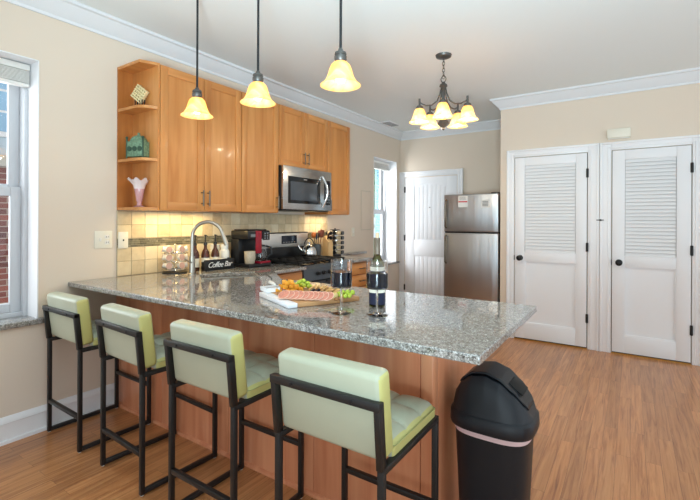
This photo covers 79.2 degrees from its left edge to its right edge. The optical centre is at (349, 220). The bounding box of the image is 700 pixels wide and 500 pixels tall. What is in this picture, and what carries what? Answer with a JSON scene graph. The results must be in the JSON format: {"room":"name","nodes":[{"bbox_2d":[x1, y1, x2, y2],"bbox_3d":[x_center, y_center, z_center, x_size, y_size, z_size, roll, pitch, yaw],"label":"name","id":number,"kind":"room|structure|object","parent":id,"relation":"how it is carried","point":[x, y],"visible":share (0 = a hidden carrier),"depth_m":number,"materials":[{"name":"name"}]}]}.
{"room":"kitchen","nodes":[
{"label":"kitchen","id":0,"kind":"room"},
{"bbox_2d":[0,0,399,417],"bbox_3d":[-1.374,-0.049,3.725,0.250,2.730,7.880,0,0,34],"label":"wall","id":1,"kind":"structure","parent":0,"point":[78,66],"depth_m":2.82,"materials":[{"name":"beige paint"}]},
{"bbox_2d":[0,50,38,318],"bbox_3d":[-2.314,-0.198,2.310,0.256,1.610,0.961,0,0,34],"label":"window","id":2,"kind":"structure","parent":1,"relation":"in","point":[20,73],"depth_m":2.69,"materials":[{"name":"white paint"}]},
{"bbox_2d":[0,315,43,330],"bbox_3d":[-2.336,0.621,2.238,0.260,0.033,1.240,0,0,34],"label":"window sill","id":3,"kind":"structure","parent":1,"relation":"attached to","point":[18,321],"depth_m":2.57,"materials":[{"name":"stone"}]},
{"bbox_2d":[0,383,113,446],"bbox_3d":[-2.560,1.234,1.701,0.028,0.155,3.200,0,0,34],"label":"baseboard","id":4,"kind":"structure","parent":1,"relation":"attached to","point":[17,426],"depth_m":2.64,"materials":[{"name":"white paint"}]},
{"bbox_2d":[94,231,111,248],"bbox_3d":[-1.723,0.131,2.961,0.016,0.122,0.120,0,0,34],"label":"outlet","id":5,"kind":"object","parent":1,"relation":"attached to","point":[102,239],"visible":1,"depth_m":2.96,"materials":[{"name":"beige plastic"}]},
{"bbox_2d":[117,59,159,210],"bbox_3d":[-1.504,-0.591,3.002,0.329,1.028,0.125,0,0,34],"label":"corner shelf","id":6,"kind":"object","parent":1,"relation":"attached to","point":[132,119],"visible":0.95,"depth_m":3.03,"materials":[{"name":"brown wood"}]},
{"bbox_2d":[125,133,148,157],"bbox_3d":[-1.498,-0.534,2.998,0.150,0.188,0.094,0,0,14],"label":"trinket box","id":7,"kind":"object","parent":6,"relation":"on","point":[138,146],"visible":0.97,"depth_m":2.97,"materials":[{"name":"green metal"}]},
{"bbox_2d":[127,177,148,206],"bbox_3d":[-1.493,-0.201,2.998,0.150,0.206,0.150,0,0,-34],"label":"glass vase","id":8,"kind":"object","parent":6,"relation":"on","point":[139,186],"visible":0.95,"depth_m":2.97,"materials":[{"name":"pink glass"}]},
{"bbox_2d":[130,84,148,104],"bbox_3d":[-1.492,-0.887,3.004,0.140,0.168,0.032,0,0,16],"label":"napkin holder","id":9,"kind":"object","parent":6,"relation":"on","point":[140,93],"visible":0.96,"depth_m":2.99,"materials":[{"name":"beige ceramic"}]},
{"bbox_2d":[143,64,241,212],"bbox_3d":[-1.248,-0.590,3.357,0.362,1.028,0.741,0,0,34],"label":"upper cabinet","id":10,"kind":"object","parent":1,"relation":"attached to","point":[200,160],"visible":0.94,"depth_m":3.23,"materials":[{"name":"brown wood"}]},
{"bbox_2d":[3,0,402,140],"bbox_3d":[-1.278,-1.354,3.545,0.100,0.120,7.680,0,0,34],"label":"trim","id":11,"kind":"structure","parent":1,"relation":"attached to","point":[72,12],"depth_m":3.36,"materials":[{"name":"white paint"}]},
{"bbox_2d":[116,211,327,276],"bbox_3d":[-0.974,0.165,4.090,0.011,0.474,2.526,0,0,34],"label":"tile backsplash","id":12,"kind":"structure","parent":1,"relation":"attached to","point":[148,231],"depth_m":3.45,"materials":[{"name":"beige tile"}]},
{"bbox_2d":[118,232,127,248],"bbox_3d":[-1.643,0.139,3.066,0.012,0.120,0.072,0,0,34],"label":"light switch","id":13,"kind":"object","parent":12,"relation":"attached to","point":[122,236],"visible":1,"depth_m":3.06,"materials":[{"name":"beige plastic"}]},
{"bbox_2d":[221,92,278,212],"bbox_3d":[-0.915,-0.588,3.857,0.362,1.028,0.448,0,0,34],"label":"upper cabinet","id":14,"kind":"object","parent":1,"relation":"attached to","point":[259,126],"visible":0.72,"depth_m":3.77,"materials":[{"name":"brown wood"}]},
{"bbox_2d":[278,104,327,171],"bbox_3d":[-0.576,-0.813,4.365,0.362,0.575,0.762,0,0,34],"label":"upper cabinet","id":15,"kind":"object","parent":1,"relation":"attached to","point":[303,137],"visible":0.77,"depth_m":4.25,"materials":[{"name":"brown wood"}]},
{"bbox_2d":[278,165,330,211],"bbox_3d":[-0.540,-0.311,4.340,0.444,0.424,0.758,0,0,34],"label":"microwave","id":16,"kind":"object","parent":15,"relation":"attached to","point":[299,189],"visible":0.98,"depth_m":4.18,"materials":[{"name":"silver metal"}]},
{"bbox_2d":[305,121,349,214],"bbox_3d":[-0.244,-0.585,4.865,0.362,1.028,0.427,0,0,34],"label":"upper cabinet","id":17,"kind":"object","parent":1,"relation":"attached to","point":[338,135],"visible":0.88,"depth_m":4.79,"materials":[{"name":"brown wood"}]},
{"bbox_2d":[351,228,354,235],"bbox_3d":[0.044,0.146,5.616,0.016,0.115,0.070,0,0,34],"label":"light switch","id":18,"kind":"object","parent":1,"relation":"attached to","point":[352,229],"visible":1,"depth_m":5.61,"materials":[{"name":"beige plastic"}]},
{"bbox_2d":[373,157,396,260],"bbox_3d":[0.421,-0.147,6.435,0.273,1.560,0.701,0,0,34],"label":"window","id":19,"kind":"structure","parent":1,"relation":"in","point":[387,169],"depth_m":6.70,"materials":[{"name":"white paint"}]},
{"bbox_2d":[375,169,379,237],"bbox_3d":[0.486,-0.226,7.054,0.040,2.000,0.500,0,0,-8],"label":"window pane","id":20,"kind":"object","parent":19,"relation":"attached to","point":[377,216],"visible":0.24,"depth_m":7.19,"materials":[{"name":"blue"}]},
{"bbox_2d":[388,261,399,264],"bbox_3d":[0.451,0.646,6.425,0.260,0.031,0.820,0,0,34],"label":"window sill","id":21,"kind":"structure","parent":1,"relation":"attached to","point":[389,262],"depth_m":6.58,"materials":[{"name":"stone"}]},
{"bbox_2d":[0,338,699,499],"bbox_3d":[0.819,1.375,2.262,5.533,0.100,7.880,0,0,34],"label":"floor","id":22,"kind":"structure","parent":0,"point":[613,426],"depth_m":2.46,"materials":[{"name":"brown wood"}]},
{"bbox_2d":[42,291,150,452],"bbox_3d":[-1.597,0.878,2.679,0.434,0.875,0.464,0,0,35],"label":"bar stool","id":23,"kind":"object","parent":22,"relation":"on","point":[67,316],"visible":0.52,"depth_m":2.50,"materials":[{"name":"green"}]},
{"bbox_2d":[95,303,217,496],"bbox_3d":[-1.049,0.880,2.306,0.434,0.875,0.464,0,0,37],"label":"bar stool","id":24,"kind":"object","parent":22,"relation":"on","point":[125,333],"visible":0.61,"depth_m":2.14,"materials":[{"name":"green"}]},
{"bbox_2d":[163,319,303,499],"bbox_3d":[-0.527,0.882,1.952,0.434,0.875,0.464,0,0,34],"label":"bar stool","id":25,"kind":"object","parent":22,"relation":"on","point":[211,358],"visible":0.89,"depth_m":1.80,"materials":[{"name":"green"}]},
{"bbox_2d":[229,271,301,280],"bbox_3d":[-0.782,0.877,3.793,0.666,0.882,0.388,0,0,34],"label":"base cabinet","id":26,"kind":"object","parent":22,"relation":"on","point":[297,275],"visible":0.06,"depth_m":3.67,"materials":[{"name":"brown wood"}]},
{"bbox_2d":[116,296,475,499],"bbox_3d":[-0.512,0.878,2.612,2.421,0.882,0.614,0,0,34],"label":"base cabinet","id":27,"kind":"object","parent":22,"relation":"on","point":[435,380],"visible":0.25,"depth_m":2.04,"materials":[{"name":"brown wood"}]},
{"bbox_2d":[68,264,536,364],"bbox_3d":[-0.276,0.421,2.712,2.701,0.030,1.639,0,0,34],"label":"countertop","id":28,"kind":"structure","parent":27,"relation":"on","point":[464,330],"depth_m":1.94,"materials":[{"name":"stone"}]},
{"bbox_2d":[161,244,187,273],"bbox_3d":[-1.361,0.289,3.290,0.194,0.226,0.194,0,0,34],"label":"rack","id":29,"kind":"object","parent":28,"relation":"on","point":[175,271],"visible":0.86,"depth_m":3.29,"materials":[{"name":"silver metal"}]},
{"bbox_2d":[166,263,173,268],"bbox_3d":[-1.366,0.340,3.218,0.050,0.049,0.048,0,0,4],"label":"pod","id":30,"kind":"object","parent":29,"relation":"in","point":[169,265],"visible":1,"depth_m":3.20,"materials":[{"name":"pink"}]},
{"bbox_2d":[166,246,173,252],"bbox_3d":[-1.365,0.216,3.218,0.050,0.049,0.048,0,0,4],"label":"pod","id":31,"kind":"object","parent":29,"relation":"in","point":[169,249],"visible":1,"depth_m":3.20,"materials":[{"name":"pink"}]},
{"bbox_2d":[166,254,173,260],"bbox_3d":[-1.366,0.278,3.218,0.050,0.049,0.048,0,0,4],"label":"pod","id":32,"kind":"object","parent":29,"relation":"in","point":[169,257],"visible":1,"depth_m":3.20,"materials":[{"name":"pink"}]},
{"bbox_2d":[177,262,184,268],"bbox_3d":[-1.301,0.340,3.250,0.048,0.049,0.050,0,0,34],"label":"pod","id":33,"kind":"object","parent":29,"relation":"in","point":[181,265],"visible":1,"depth_m":3.24,"materials":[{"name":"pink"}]},
{"bbox_2d":[177,246,184,251],"bbox_3d":[-1.301,0.216,3.250,0.048,0.049,0.050,0,0,34],"label":"pod","id":34,"kind":"object","parent":29,"relation":"in","point":[181,248],"visible":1,"depth_m":3.24,"materials":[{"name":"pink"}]},
{"bbox_2d":[177,254,184,260],"bbox_3d":[-1.301,0.278,3.250,0.048,0.049,0.050,0,0,34],"label":"pod","id":35,"kind":"object","parent":29,"relation":"in","point":[181,256],"visible":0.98,"depth_m":3.24,"materials":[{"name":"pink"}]},
{"bbox_2d":[194,235,199,270],"bbox_3d":[-1.254,0.257,3.422,0.071,0.290,0.069,0,0,34],"label":"syrup bottle","id":36,"kind":"object","parent":28,"relation":"on","point":[196,253],"visible":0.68,"depth_m":3.41,"materials":[{"name":"orange glass"}]},
{"bbox_2d":[201,235,209,261],"bbox_3d":[-1.198,0.257,3.506,0.071,0.290,0.069,0,0,34],"label":"syrup bottle","id":37,"kind":"object","parent":28,"relation":"on","point":[205,254],"visible":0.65,"depth_m":3.48,"materials":[{"name":"orange glass"}]},
{"bbox_2d":[184,220,228,275],"bbox_3d":[-1.064,0.198,3.159,0.314,0.410,0.101,0,0,-12],"label":"kitchen faucet","id":38,"kind":"object","parent":28,"relation":"on","point":[191,260],"visible":1,"depth_m":3.14,"materials":[{"name":"silver metal"}]},
{"bbox_2d":[201,258,225,270],"bbox_3d":[-1.125,0.357,3.502,0.058,0.091,0.206,0,0,34],"label":"box","id":39,"kind":"object","parent":28,"relation":"on","point":[202,263],"visible":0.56,"depth_m":3.43,"materials":[{"name":"black wood"}]},
{"bbox_2d":[211,234,219,258],"bbox_3d":[-1.143,0.258,3.589,0.071,0.290,0.069,0,0,34],"label":"syrup bottle","id":40,"kind":"object","parent":28,"relation":"on","point":[215,252],"visible":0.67,"depth_m":3.57,"materials":[{"name":"orange glass"}]},
{"bbox_2d":[204,257,233,270],"bbox_3d":[-1.105,0.359,3.516,0.076,0.088,0.300,0,0,34],"label":"sign","id":41,"kind":"object","parent":28,"relation":"on","point":[228,263],"visible":1,"depth_m":3.48,"materials":[{"name":"black"}]},
{"bbox_2d":[219,244,229,257],"bbox_3d":[-1.093,0.301,3.684,0.084,0.203,0.084,0,0,34],"label":"canister","id":42,"kind":"object","parent":28,"relation":"on","point":[224,252],"visible":0.66,"depth_m":3.65,"materials":[{"name":"white ceramic"}]},
{"bbox_2d":[202,276,253,278],"bbox_3d":[-0.903,0.525,3.158,0.410,0.178,0.310,0,0,-24],"label":"sink","id":43,"kind":"object","parent":28,"relation":"in","point":[233,276],"visible":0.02,"depth_m":3.30,"materials":[{"name":"grey metal"}]},
{"bbox_2d":[231,229,272,267],"bbox_3d":[-0.871,0.239,3.775,0.268,0.330,0.260,0,0,34],"label":"coffee maker","id":44,"kind":"object","parent":28,"relation":"on","point":[242,240],"visible":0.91,"depth_m":3.72,"materials":[{"name":"black plastic"}]},
{"bbox_2d":[244,251,255,263],"bbox_3d":[-0.871,0.318,3.701,0.096,0.110,0.136,0,0,5],"label":"coffee mug","id":45,"kind":"object","parent":44,"relation":"on","point":[249,256],"visible":1,"depth_m":3.64,"materials":[{"name":"ceramic"}]},
{"bbox_2d":[259,287,358,308],"bbox_3d":[-0.220,0.395,2.222,0.395,0.022,0.385,0,0,-32],"label":"board","id":46,"kind":"object","parent":28,"relation":"on","point":[273,296],"visible":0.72,"depth_m":2.06,"materials":[{"name":"brown wood"}]},
{"bbox_2d":[260,285,284,292],"bbox_3d":[-0.423,0.371,2.320,0.110,0.024,0.100,0,0,-32],"label":"dish","id":47,"kind":"object","parent":46,"relation":"on","point":[270,288],"visible":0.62,"depth_m":2.29,"materials":[{"name":"ceramic"}]},
{"bbox_2d":[268,280,279,289],"bbox_3d":[-0.405,0.342,2.261,0.021,0.032,0.196,0,0,-26],"label":"cheese knife","id":48,"kind":"object","parent":46,"relation":"on","point":[269,281],"visible":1,"depth_m":2.25,"materials":[{"name":"white metal"}]},
{"bbox_2d":[278,290,289,298],"bbox_3d":[-0.325,0.361,2.081,0.061,0.036,0.052,0,0,32],"label":"slice","id":49,"kind":"object","parent":46,"relation":"on","point":[283,294],"visible":1,"depth_m":2.08,"materials":[{"name":"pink food"}]},
{"bbox_2d":[284,290,294,298],"bbox_3d":[-0.300,0.361,2.076,0.061,0.034,0.053,0,0,22],"label":"slice","id":50,"kind":"object","parent":46,"relation":"on","point":[292,293],"visible":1,"depth_m":2.07,"materials":[{"name":"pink food"}]},
{"bbox_2d":[289,290,299,299],"bbox_3d":[-0.276,0.361,2.070,0.061,0.038,0.051,0,0,22],"label":"slice","id":51,"kind":"object","parent":46,"relation":"on","point":[297,293],"visible":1,"depth_m":2.06,"materials":[{"name":"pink food"}]},
{"bbox_2d":[295,291,304,299],"bbox_3d":[-0.251,0.362,2.065,0.061,0.036,0.052,0,0,32],"label":"slice","id":52,"kind":"object","parent":46,"relation":"on","point":[302,293],"visible":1,"depth_m":2.06,"materials":[{"name":"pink food"}]},
{"bbox_2d":[294,278,311,287],"bbox_3d":[-0.267,0.354,2.384,0.116,0.061,0.107,0,0,34],"label":"grape bunch","id":53,"kind":"object","parent":46,"relation":"on","point":[307,284],"visible":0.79,"depth_m":2.37,"materials":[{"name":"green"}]},
{"bbox_2d":[300,291,309,299],"bbox_3d":[-0.227,0.362,2.060,0.061,0.035,0.053,0,0,32],"label":"slice","id":54,"kind":"object","parent":46,"relation":"on","point":[306,294],"visible":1,"depth_m":2.05,"materials":[{"name":"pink food"}]},
{"bbox_2d":[304,291,313,299],"bbox_3d":[-0.202,0.362,2.054,0.061,0.038,0.050,0,0,22],"label":"slice","id":55,"kind":"object","parent":46,"relation":"on","point":[311,293],"visible":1,"depth_m":2.04,"materials":[{"name":"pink food"}]},
{"bbox_2d":[310,291,318,299],"bbox_3d":[-0.178,0.362,2.049,0.061,0.036,0.052,0,0,32],"label":"slice","id":56,"kind":"object","parent":46,"relation":"on","point":[316,294],"visible":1,"depth_m":2.04,"materials":[{"name":"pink food"}]},
{"bbox_2d":[315,292,323,299],"bbox_3d":[-0.154,0.362,2.044,0.061,0.035,0.053,0,0,22],"label":"slice","id":57,"kind":"object","parent":46,"relation":"on","point":[321,294],"visible":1,"depth_m":2.03,"materials":[{"name":"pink food"}]},
{"bbox_2d":[319,291,328,300],"bbox_3d":[-0.130,0.362,2.039,0.061,0.038,0.050,0,0,22],"label":"slice","id":58,"kind":"object","parent":46,"relation":"on","point":[326,294],"visible":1,"depth_m":2.03,"materials":[{"name":"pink food"}]},
{"bbox_2d":[324,292,333,300],"bbox_3d":[-0.106,0.362,2.034,0.061,0.036,0.052,0,0,22],"label":"slice","id":59,"kind":"object","parent":46,"relation":"on","point":[331,294],"visible":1,"depth_m":2.02,"materials":[{"name":"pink food"}]},
{"bbox_2d":[337,289,354,297],"bbox_3d":[-0.025,0.361,2.130,0.086,0.046,0.096,0,0,34],"label":"grape bunch","id":60,"kind":"object","parent":46,"relation":"on","point":[347,293],"visible":0.8,"depth_m":2.11,"materials":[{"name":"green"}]},
{"bbox_2d":[331,259,351,314],"bbox_3d":[-0.039,0.289,1.875,0.094,0.236,0.094,0,0,34],"label":"wine glass","id":61,"kind":"object","parent":28,"relation":"on","point":[341,269],"visible":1,"depth_m":1.84,"materials":[{"name":"clear glass"}]},
{"bbox_2d":[366,260,387,316],"bbox_3d":[0.118,0.290,1.837,0.094,0.236,0.094,0,0,34],"label":"wine glass","id":62,"kind":"object","parent":28,"relation":"on","point":[376,270],"visible":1,"depth_m":1.80,"materials":[{"name":"clear glass"}]},
{"bbox_2d":[369,233,384,307],"bbox_3d":[0.130,0.231,2.023,0.078,0.353,0.078,0,0,34],"label":"wine bottle","id":63,"kind":"object","parent":28,"relation":"on","point":[377,241],"visible":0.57,"depth_m":2.00,"materials":[{"name":"green glass"}]},
{"bbox_2d":[262,232,344,283],"bbox_3d":[-0.439,0.695,4.270,0.682,1.150,0.762,0,0,34],"label":"gas stove","id":64,"kind":"object","parent":22,"relation":"on","point":[284,245],"visible":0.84,"depth_m":4.27,"materials":[{"name":"black metal"}]},
{"bbox_2d":[270,260,330,265],"bbox_3d":[-0.461,0.411,4.285,0.553,0.008,0.754,0,0,34],"label":"cooktop","id":65,"kind":"object","parent":64,"relation":"in","point":[320,262],"depth_m":4.04,"materials":[{"name":"black metal"}]},
{"bbox_2d":[298,238,316,255],"bbox_3d":[-0.450,0.276,4.549,0.185,0.196,0.159,0,0,-36],"label":"tea kettle","id":66,"kind":"object","parent":64,"relation":"on","point":[308,250],"visible":1,"depth_m":4.51,"materials":[{"name":"silver metal"}]},
{"bbox_2d":[270,347,438,499],"bbox_3d":[0.028,0.884,1.527,0.434,0.875,0.464,0,0,34],"label":"bar stool","id":67,"kind":"object","parent":22,"relation":"on","point":[347,404],"visible":1,"depth_m":1.37,"materials":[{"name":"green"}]},
{"bbox_2d":[352,261,366,287],"bbox_3d":[-0.127,0.880,4.776,0.666,0.882,0.411,0,0,34],"label":"base cabinet","id":68,"kind":"object","parent":22,"relation":"on","point":[359,268],"visible":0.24,"depth_m":4.58,"materials":[{"name":"brown wood"}]},
{"bbox_2d":[339,251,372,262],"bbox_3d":[0.095,0.423,5.101,0.672,0.030,1.200,0,0,34],"label":"countertop","id":69,"kind":"structure","parent":68,"relation":"on","point":[355,259],"depth_m":4.74,"materials":[{"name":"stone"}]},
{"bbox_2d":[311,244,320,254],"bbox_3d":[-0.382,0.335,4.806,0.112,0.142,0.112,0,0,34],"label":"utensil crock","id":70,"kind":"object","parent":69,"relation":"on","point":[317,246],"visible":0.38,"depth_m":4.76,"materials":[{"name":"grey metal"}]},
{"bbox_2d":[319,229,323,242],"bbox_3d":[-0.332,0.245,4.839,0.093,0.299,0.009,0,0,-38],"label":"utensil","id":71,"kind":"object","parent":70,"relation":"in","point":[321,235],"visible":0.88,"depth_m":4.84,"materials":[{"name":"brown wood"}]},
{"bbox_2d":[323,232,332,255],"bbox_3d":[-0.253,0.265,4.899,0.070,0.282,0.111,0,0,-45],"label":"cutting board","id":72,"kind":"object","parent":69,"relation":"on","point":[327,243],"visible":0.98,"depth_m":4.88,"materials":[{"name":"brown wood"}]},
{"bbox_2d":[330,228,340,255],"bbox_3d":[-0.176,0.246,4.988,0.150,0.322,0.150,0,0,16],"label":"spice rack","id":73,"kind":"object","parent":69,"relation":"on","point":[334,229],"visible":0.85,"depth_m":4.96,"materials":[{"name":"black metal"}]},
{"bbox_2d":[444,192,499,301],"bbox_3d":[1.694,0.481,5.615,0.700,1.675,0.732,0,0,34],"label":"refrigerator","id":74,"kind":"object","parent":22,"relation":"on","point":[472,232],"visible":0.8,"depth_m":5.34,"materials":[{"name":"grey metal"}]},
{"bbox_2d":[458,196,467,206],"bbox_3d":[1.442,-0.248,5.405,0.124,0.145,0.001,0,0,34],"label":"paper note","id":75,"kind":"object","parent":74,"relation":"attached to","point":[462,200],"visible":1,"depth_m":5.40,"materials":[{"name":"white paper"}]},
{"bbox_2d":[481,199,488,207],"bbox_3d":[1.678,-0.216,5.248,0.100,0.100,0.001,0,0,34],"label":"sticker","id":76,"kind":"object","parent":74,"relation":"attached to","point":[484,203],"visible":1,"depth_m":5.25,"materials":[{"name":"white paper"}]},
{"bbox_2d":[450,361,539,499],"bbox_3d":[0.597,0.965,1.750,0.338,0.719,0.296,0,0,34],"label":"trash can","id":77,"kind":"object","parent":22,"relation":"on","point":[495,417],"visible":0.98,"depth_m":1.65,"materials":[{"name":"black plastic"}]},
{"bbox_2d":[74,0,699,130],"bbox_3d":[0.831,-1.455,2.262,5.533,0.100,7.880,0,0,34],"label":"ceiling","id":78,"kind":"structure","parent":0,"point":[498,48],"depth_m":3.29,"materials":[{"name":"white paint"}]},
{"bbox_2d":[180,0,212,119],"bbox_3d":[-0.938,-1.028,2.597,0.192,0.768,0.192,0,0,34],"label":"pendant light","id":79,"kind":"object","parent":78,"relation":"hanging from","point":[196,108],"visible":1,"depth_m":2.59,"materials":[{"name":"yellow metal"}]},
{"bbox_2d":[240,0,275,107],"bbox_3d":[-0.500,-1.026,2.306,0.192,0.768,0.192,0,0,34],"label":"pendant light","id":80,"kind":"object","parent":78,"relation":"hanging from","point":[257,95],"visible":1,"depth_m":2.29,"materials":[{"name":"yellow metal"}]},
{"bbox_2d":[320,0,360,91],"bbox_3d":[-0.043,-1.024,2.002,0.192,0.768,0.192,0,0,34],"label":"pendant light","id":81,"kind":"object","parent":78,"relation":"hanging from","point":[340,77],"visible":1,"depth_m":1.99,"materials":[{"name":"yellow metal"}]},
{"bbox_2d":[380,121,399,126],"bbox_3d":[0.584,-1.400,6.102,0.160,0.010,0.320,0,0,34],"label":"ceiling vent","id":82,"kind":"object","parent":78,"relation":"in","point":[389,123],"visible":1,"depth_m":6.06,"materials":[{"name":"grey metal"}]},
{"bbox_2d":[409,52,477,129],"bbox_3d":[0.806,-1.086,3.595,0.544,0.638,0.563,0,0,-40],"label":"chandelier","id":83,"kind":"object","parent":78,"relation":"hanging from","point":[459,119],"visible":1,"depth_m":3.55,"materials":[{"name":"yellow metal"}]},
{"bbox_2d":[400,129,500,291],"bbox_3d":[1.657,-0.037,6.321,1.918,2.730,0.200,0,0,34],"label":"wall","id":84,"kind":"structure","parent":0,"point":[478,154],"depth_m":6.19,"materials":[{"name":"beige paint"}]},
{"bbox_2d":[399,168,462,295],"bbox_3d":[1.206,0.277,6.451,1.030,2.100,0.082,0,0,34],"label":"door","id":85,"kind":"structure","parent":84,"relation":"attached to","point":[421,199],"depth_m":6.54,"materials":[{"name":"white paint"}]},
{"bbox_2d":[401,119,500,140],"bbox_3d":[1.537,-1.342,6.224,1.818,0.120,0.100,0,0,34],"label":"trim","id":86,"kind":"structure","parent":84,"relation":"attached to","point":[490,125],"depth_m":6.25,"materials":[{"name":"white paint"}]},
{"bbox_2d":[500,83,699,363],"bbox_3d":[3.471,-0.029,4.370,3.465,2.730,1.038,0,0,34],"label":"wall","id":87,"kind":"structure","parent":0,"point":[669,111],"depth_m":4.39,"materials":[{"name":"beige paint"}]},
{"bbox_2d":[506,143,599,350],"bbox_3d":[2.156,0.265,4.564,0.915,2.131,0.096,0,0,34],"label":"door","id":88,"kind":"structure","parent":87,"relation":"in","point":[551,193],"depth_m":4.57,"materials":[{"name":"white paint"}]},
{"bbox_2d":[490,67,699,109],"bbox_3d":[3.119,-1.336,3.924,3.565,0.120,0.100,0,0,34],"label":"trim","id":89,"kind":"structure","parent":87,"relation":"attached to","point":[692,75],"depth_m":4.29,"materials":[{"name":"white paint"}]},
{"bbox_2d":[607,127,630,139],"bbox_3d":[2.692,-0.876,4.237,0.200,0.097,0.050,0,0,34],"label":"door chime","id":90,"kind":"object","parent":87,"relation":"attached to","point":[619,133],"visible":1,"depth_m":4.22,"materials":[{"name":"beige plastic"}]},
{"bbox_2d":[599,134,699,365],"bbox_3d":[2.871,0.268,4.087,0.852,2.131,0.096,0,0,34],"label":"door","id":91,"kind":"structure","parent":87,"relation":"in","point":[645,309],"depth_m":4.09,"materials":[{"name":"white paint"}]},
{"label":"outside","id":92,"kind":"structure","parent":0,"visible":0},
{"bbox_2d":[374,169,378,226],"bbox_3d":[0.045,0.116,11.493,2.462,4.424,2.322,0,0,38],"label":"tree","id":93,"kind":"object","parent":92,"point":[374,169],"visible":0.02,"depth_m":11.14,"materials":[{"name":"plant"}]},
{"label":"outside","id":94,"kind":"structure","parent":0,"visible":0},
{"bbox_2d":[0,83,8,303],"bbox_3d":[-5.013,-0.949,3.940,0.480,6.500,5.800,0,0,34],"label":"brick building","id":95,"kind":"structure","parent":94,"point":[4,200],"depth_m":5.01,"materials":[{"name":"brick"}]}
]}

